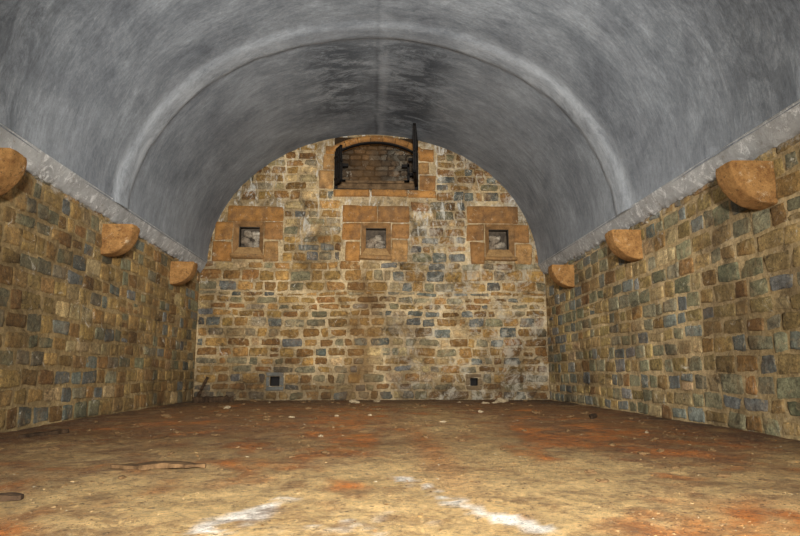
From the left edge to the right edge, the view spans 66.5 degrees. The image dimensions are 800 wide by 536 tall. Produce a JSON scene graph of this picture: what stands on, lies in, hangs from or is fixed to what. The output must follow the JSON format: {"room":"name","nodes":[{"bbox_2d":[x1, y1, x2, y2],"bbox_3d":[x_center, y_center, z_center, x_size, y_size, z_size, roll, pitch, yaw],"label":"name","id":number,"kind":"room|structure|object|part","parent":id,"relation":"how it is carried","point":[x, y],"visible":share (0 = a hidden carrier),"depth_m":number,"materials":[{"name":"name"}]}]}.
{"room":"vaulted stone cellar","nodes":[
{"label":"vaulted stone cellar","id":0,"kind":"room"},
{"bbox_2d":[0,171,199,432],"bbox_3d":[-3.518,-0.193,3.665,0.031,2.900,16.503,0,-10,-3],"label":"wall","id":1,"kind":"structure","parent":0,"point":[85,333],"depth_m":6.97,"materials":[{"name":"stone"}]},
{"bbox_2d":[0,148,26,195],"bbox_3d":[-3.391,-0.781,5.102,0.393,0.388,0.258,0,-10,-3],"label":"corbel","id":2,"kind":"object","parent":1,"relation":"attached to","point":[13,164],"visible":1,"depth_m":5.08,"materials":[{"name":"orange stone"}]},
{"bbox_2d":[0,123,206,272],"bbox_3d":[-3.468,-1.395,3.872,0.160,0.261,16.500,0,-10,-3],"label":"trim","id":3,"kind":"structure","parent":1,"relation":"attached to","point":[40,164],"depth_m":6.96,"materials":[{"name":"grey stone"}]},
{"bbox_2d":[100,224,139,256],"bbox_3d":[-3.525,-0.343,7.702,0.383,0.390,0.256,0,-10,-3],"label":"corbel","id":4,"kind":"object","parent":1,"relation":"attached to","point":[117,239],"visible":1,"depth_m":7.59,"materials":[{"name":"orange stone"}]},
{"bbox_2d":[170,261,197,285],"bbox_3d":[-3.651,0.098,10.313,0.386,0.390,0.257,0,-10,-3],"label":"corbel","id":5,"kind":"object","parent":1,"relation":"attached to","point":[181,272],"visible":1,"depth_m":10.20,"materials":[{"name":"orange stone"}]},
{"bbox_2d":[193,135,549,400],"bbox_3d":[-0.501,-0.226,12.183,7.460,5.800,0.062,0,-10,-3],"label":"wall","id":6,"kind":"structure","parent":0,"point":[336,328],"depth_m":12.03,"materials":[{"name":"stone"}]},
{"bbox_2d":[212,205,283,261],"bbox_3d":[-3.021,-0.677,12.226,1.396,1.159,0.464,0,-10,-3],"label":"window","id":7,"kind":"structure","parent":6,"relation":"in","point":[249,229],"depth_m":12.16,"materials":[{"name":"stone"}]},
{"bbox_3d":[-3.019,-0.231,12.005,0.691,0.100,0.176,0,-10,-3],"label":"sill","id":8,"kind":"part","parent":7,"relation":"part of","materials":[{"name":"stone"}]},
{"bbox_2d":[266,372,283,390],"bbox_3d":[-2.407,2.188,11.783,0.365,0.365,0.230,0,-10,-3],"label":"air vent","id":9,"kind":"object","parent":6,"relation":"in","point":[279,379],"visible":1,"depth_m":11.70,"materials":[{"name":"stone"}]},
{"bbox_2d":[342,205,409,261],"bbox_3d":[-0.489,-0.689,12.352,1.377,1.185,0.484,0,-10,-3],"label":"window","id":10,"kind":"structure","parent":6,"relation":"in","point":[375,237],"depth_m":12.29,"materials":[{"name":"stone"}]},
{"bbox_3d":[-0.483,-0.211,12.121,0.687,0.110,0.188,0,-10,-3],"label":"sill","id":11,"kind":"part","parent":10,"relation":"part of","materials":[{"name":"stone"}]},
{"bbox_2d":[319,123,435,197],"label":"window","id":12,"kind":"structure","parent":6,"relation":"in","point":[383,165],"depth_m":12.57,"materials":[{"name":"stone"}]},
{"bbox_2d":[334,145,342,185],"bbox_3d":[-1.228,-2.072,12.269,0.068,0.770,0.370,5,-11,-26],"label":"shutter","id":13,"kind":"object","parent":12,"relation":"attached to","point":[338,160],"depth_m":12.25,"materials":[{"name":"black metal"}]},
{"bbox_3d":[-0.485,-2.106,12.582,1.720,1.060,0.150,0,-10,-3],"label":"iron frame","id":14,"kind":"part","parent":12,"relation":"part of","materials":[{"name":"black metal"}]},
{"bbox_2d":[413,123,418,186],"bbox_3d":[0.304,-2.218,12.033,0.084,0.980,1.010,-1,-10,4],"label":"shutter","id":15,"kind":"object","parent":12,"relation":"attached to","point":[415,141],"depth_m":11.67,"materials":[{"name":"black metal"}]},
{"bbox_2d":[465,374,481,389],"bbox_3d":[1.435,2.236,11.963,0.340,0.321,0.232,0,-10,-3],"label":"air vent","id":16,"kind":"object","parent":6,"relation":"in","point":[471,380],"visible":1,"depth_m":11.87,"materials":[{"name":"stone"}]},
{"bbox_2d":[466,206,531,264],"bbox_3d":[2.011,-0.650,12.468,1.360,1.227,0.477,0,-10,-3],"label":"window","id":17,"kind":"structure","parent":6,"relation":"in","point":[501,233],"depth_m":12.41,"materials":[{"name":"stone"}]},
{"bbox_3d":[2.035,-0.193,12.244,0.681,0.097,0.184,0,-10,-3],"label":"sill","id":18,"kind":"part","parent":17,"relation":"part of","materials":[{"name":"stone"}]},
{"bbox_2d":[0,0,799,264],"bbox_3d":[-0.102,-2.931,4.297,7.200,3.030,16.500,0,-10,-3],"label":"ceiling","id":19,"kind":"structure","parent":0,"point":[581,110],"depth_m":8.02,"materials":[{"name":"grey concrete"}]},
{"bbox_2d":[0,399,799,535],"bbox_3d":[-0.106,1.181,3.694,7.200,0.038,16.680,0,-10,-3],"label":"floor","id":20,"kind":"structure","parent":0,"point":[557,503],"depth_m":3.27,"materials":[{"name":"brown soil"}]},
{"bbox_2d":[0,492,23,500],"bbox_3d":[-1.856,0.979,2.597,0.465,0.028,0.197,1,-10,-7],"label":"scrap","id":21,"kind":"object","parent":20,"relation":"on","point":[9,496],"visible":1,"depth_m":2.60,"materials":[{"name":"brown wood"}]},
{"bbox_2d":[18,429,68,437],"bbox_3d":[-3.088,1.434,5.290,0.082,0.045,0.503,-3,-10,18],"label":"scrap","id":22,"kind":"object","parent":20,"relation":"on","point":[58,431],"visible":0.97,"depth_m":5.28,"materials":[{"name":"brown wood"}]},
{"bbox_2d":[48,447,60,450],"bbox_3d":[-2.426,1.274,4.284,0.071,0.035,0.064,2,-10,-11],"label":"stone fragment","id":23,"kind":"object","parent":20,"relation":"on","point":[52,448],"visible":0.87,"depth_m":4.27,"materials":[{"name":"beige stone"}]},
{"bbox_2d":[110,461,205,469],"bbox_3d":[-1.367,1.114,3.455,0.522,0.035,0.160,1,-10,-8],"label":"scrap","id":24,"kind":"object","parent":20,"relation":"on","point":[151,464],"visible":1,"depth_m":3.42,"materials":[{"name":"brown wood"}]},
{"bbox_2d":[161,414,170,417],"bbox_3d":[-2.790,1.769,7.288,0.136,0.048,0.081,-3,-10,17],"label":"stone fragment","id":25,"kind":"object","parent":20,"relation":"on","point":[162,415],"visible":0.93,"depth_m":7.26,"materials":[{"name":"beige stone"}]},
{"bbox_2d":[197,376,208,396],"bbox_3d":[-3.687,2.250,11.338,0.206,0.466,0.238,-8,-13,40],"label":"plank","id":26,"kind":"object","parent":20,"relation":"on","point":[206,378],"visible":0.8,"depth_m":11.28,"materials":[{"name":"brown wood"}]},
{"bbox_2d":[192,395,233,402],"bbox_3d":[-3.311,2.329,10.818,0.702,0.143,0.193,3,-10,-20],"label":"scrap","id":27,"kind":"object","parent":20,"relation":"on","point":[197,399],"visible":0.84,"depth_m":10.74,"materials":[{"name":"brown wood"}]},
{"bbox_2d":[0,399,799,535],"bbox_3d":[-0.255,1.690,6.710,6.627,0.040,10.020,0,-10,-3],"label":"gravel","id":28,"kind":"object","parent":20,"relation":"on","point":[492,399],"visible":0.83,"depth_m":4.34,"materials":[{"name":"stone"}]},
{"bbox_2d":[494,397,508,402],"bbox_3d":[1.803,2.367,10.867,0.184,0.121,0.231,-8,-13,40],"label":"stone fragment","id":29,"kind":"object","parent":20,"relation":"on","point":[500,399],"visible":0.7,"depth_m":10.82,"materials":[{"name":"beige stone"}]},
{"bbox_2d":[584,469,596,473],"bbox_3d":[1.027,1.099,3.294,0.075,0.028,0.052,3,-10,-17],"label":"stone fragment","id":30,"kind":"object","parent":20,"relation":"on","point":[589,471],"visible":0.94,"depth_m":3.28,"materials":[{"name":"beige stone"}]},
{"bbox_2d":[589,413,597,418],"bbox_3d":[2.310,1.779,7.329,0.107,0.045,0.456,-4,-10,24],"label":"scrap","id":31,"kind":"object","parent":20,"relation":"on","point":[594,415],"visible":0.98,"depth_m":7.23,"materials":[{"name":"brown stone"}]},
{"bbox_2d":[595,478,608,482],"bbox_3d":[1.018,1.069,3.061,0.055,0.026,0.055,8,-12,-38],"label":"stone fragment","id":32,"kind":"object","parent":20,"relation":"on","point":[602,480],"visible":0.93,"depth_m":3.05,"materials":[{"name":"beige stone"}]},
{"bbox_2d":[637,451,650,454],"bbox_3d":[1.658,1.262,4.154,0.075,0.026,0.067,0,-10,0],"label":"stone fragment","id":33,"kind":"object","parent":20,"relation":"on","point":[638,452],"visible":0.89,"depth_m":4.13,"materials":[{"name":"beige stone"}]},
{"bbox_2d":[716,472,731,476],"bbox_3d":[1.724,1.106,3.251,0.081,0.032,0.067,-6,-11,33],"label":"stone fragment","id":34,"kind":"object","parent":20,"relation":"on","point":[720,474],"visible":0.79,"depth_m":3.23,"materials":[{"name":"beige stone"}]},
{"bbox_2d":[545,134,799,439],"bbox_3d":[3.314,-0.138,3.991,0.033,2.900,16.505,0,-10,-3],"label":"wall","id":35,"kind":"structure","parent":0,"point":[704,328],"depth_m":6.55,"materials":[{"name":"stone"}]},
{"bbox_2d":[548,264,574,288],"bbox_3d":[2.804,0.152,10.620,0.394,0.388,0.256,0,-10,-3],"label":"corbel","id":36,"kind":"object","parent":35,"relation":"attached to","point":[562,275],"visible":1,"depth_m":10.51,"materials":[{"name":"orange stone"}]},
{"bbox_2d":[605,229,642,261],"bbox_3d":[2.933,-0.290,8.012,0.392,0.391,0.257,0,-10,-3],"label":"corbel","id":37,"kind":"object","parent":35,"relation":"attached to","point":[626,244],"visible":1,"depth_m":7.90,"materials":[{"name":"orange stone"}]},
{"bbox_2d":[538,99,799,273],"bbox_3d":[3.264,-1.337,4.194,0.160,0.267,16.500,0,-10,-3],"label":"trim","id":38,"kind":"structure","parent":35,"relation":"attached to","point":[786,126],"depth_m":6.52,"materials":[{"name":"grey stone"}]},
{"bbox_2d":[715,160,777,209],"bbox_3d":[3.061,-0.729,5.412,0.393,0.390,0.257,0,-10,-3],"label":"corbel","id":39,"kind":"object","parent":35,"relation":"attached to","point":[750,184],"visible":1,"depth_m":5.31,"materials":[{"name":"orange stone"}]}
]}

